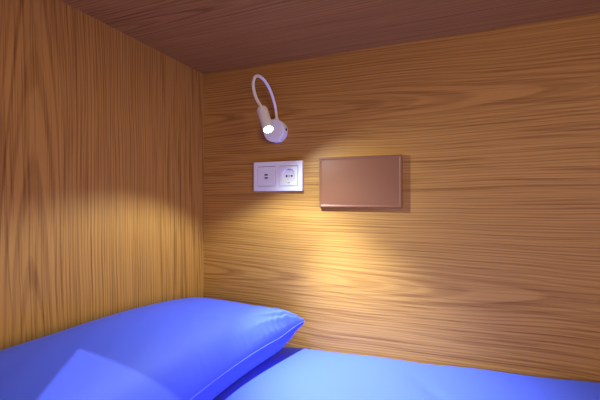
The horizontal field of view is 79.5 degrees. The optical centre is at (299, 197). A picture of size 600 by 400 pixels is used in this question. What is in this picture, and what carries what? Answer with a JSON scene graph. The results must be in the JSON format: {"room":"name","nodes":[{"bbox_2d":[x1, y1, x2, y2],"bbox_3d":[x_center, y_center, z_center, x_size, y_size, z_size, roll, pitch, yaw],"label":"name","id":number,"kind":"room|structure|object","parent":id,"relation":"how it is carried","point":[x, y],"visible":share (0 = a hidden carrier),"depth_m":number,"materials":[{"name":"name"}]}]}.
{"room":"dormitory","nodes":[
{"label":"dormitory","id":0,"kind":"room"},
{"bbox_2d":[0,0,203,349],"bbox_3d":[-0.465,0.101,0.643,0.018,0.934,0.920,0,0,22],"label":"wall","id":1,"kind":"structure","parent":0,"point":[102,130],"depth_m":0.72,"materials":[{"name":"brown wood"}]},
{"bbox_2d":[60,0,599,73],"bbox_3d":[0.471,-0.375,0.266,2.036,0.018,0.956,0,0,22],"label":"ceiling","id":2,"kind":"structure","parent":0,"point":[206,36],"depth_m":0.75,"materials":[{"name":"brown wood"}]},
{"bbox_2d":[204,13,599,382],"bbox_3d":[0.646,0.101,0.702,2.036,0.934,0.018,0,0,22],"label":"wall","id":3,"kind":"structure","parent":0,"point":[489,259],"depth_m":0.83,"materials":[{"name":"brown wood"}]},
{"bbox_2d":[252,74,287,142],"bbox_3d":[-0.079,-0.228,0.897,0.066,0.159,0.173,0,0,11],"label":"reading lamp","id":4,"kind":"object","parent":3,"relation":"attached to","point":[275,130],"visible":1,"depth_m":0.94,"materials":[{"name":"white metal"}]},
{"bbox_2d":[254,160,302,190],"bbox_3d":[-0.060,-0.058,0.970,0.144,0.079,0.010,0,0,22],"label":"wall socket","id":5,"kind":"object","parent":3,"relation":"attached to","point":[277,175],"visible":1,"depth_m":0.96,"materials":[{"name":"white plastic"}]},
{"bbox_2d":[319,154,401,207],"bbox_3d":[0.145,-0.039,0.887,0.205,0.126,0.010,0,0,22],"label":"wall panel","id":6,"kind":"object","parent":3,"relation":"attached to","point":[356,181],"visible":1,"depth_m":0.88,"materials":[{"name":"orange metal"}]},
{"bbox_3d":[0.471,0.559,0.266,2.000,0.018,0.920,0,0,22],"label":"floor","id":7,"kind":"structure","parent":0,"visible":0},
{"bbox_2d":[213,347,599,399],"bbox_3d":[0.473,0.445,0.272,1.990,0.210,0.902,0,0,22],"label":"mattress","id":8,"kind":"object","parent":7,"relation":"on","point":[291,373],"visible":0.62,"depth_m":0.73,"materials":[{"name":"blue fabric"}]},
{"bbox_2d":[0,297,304,399],"bbox_3d":[-0.283,0.312,0.628,0.327,0.179,0.770,0,0,22],"label":"pillow","id":9,"kind":"object","parent":8,"relation":"on","point":[193,348],"visible":1,"depth_m":0.62,"materials":[{"name":"blue fabric"}]}
]}

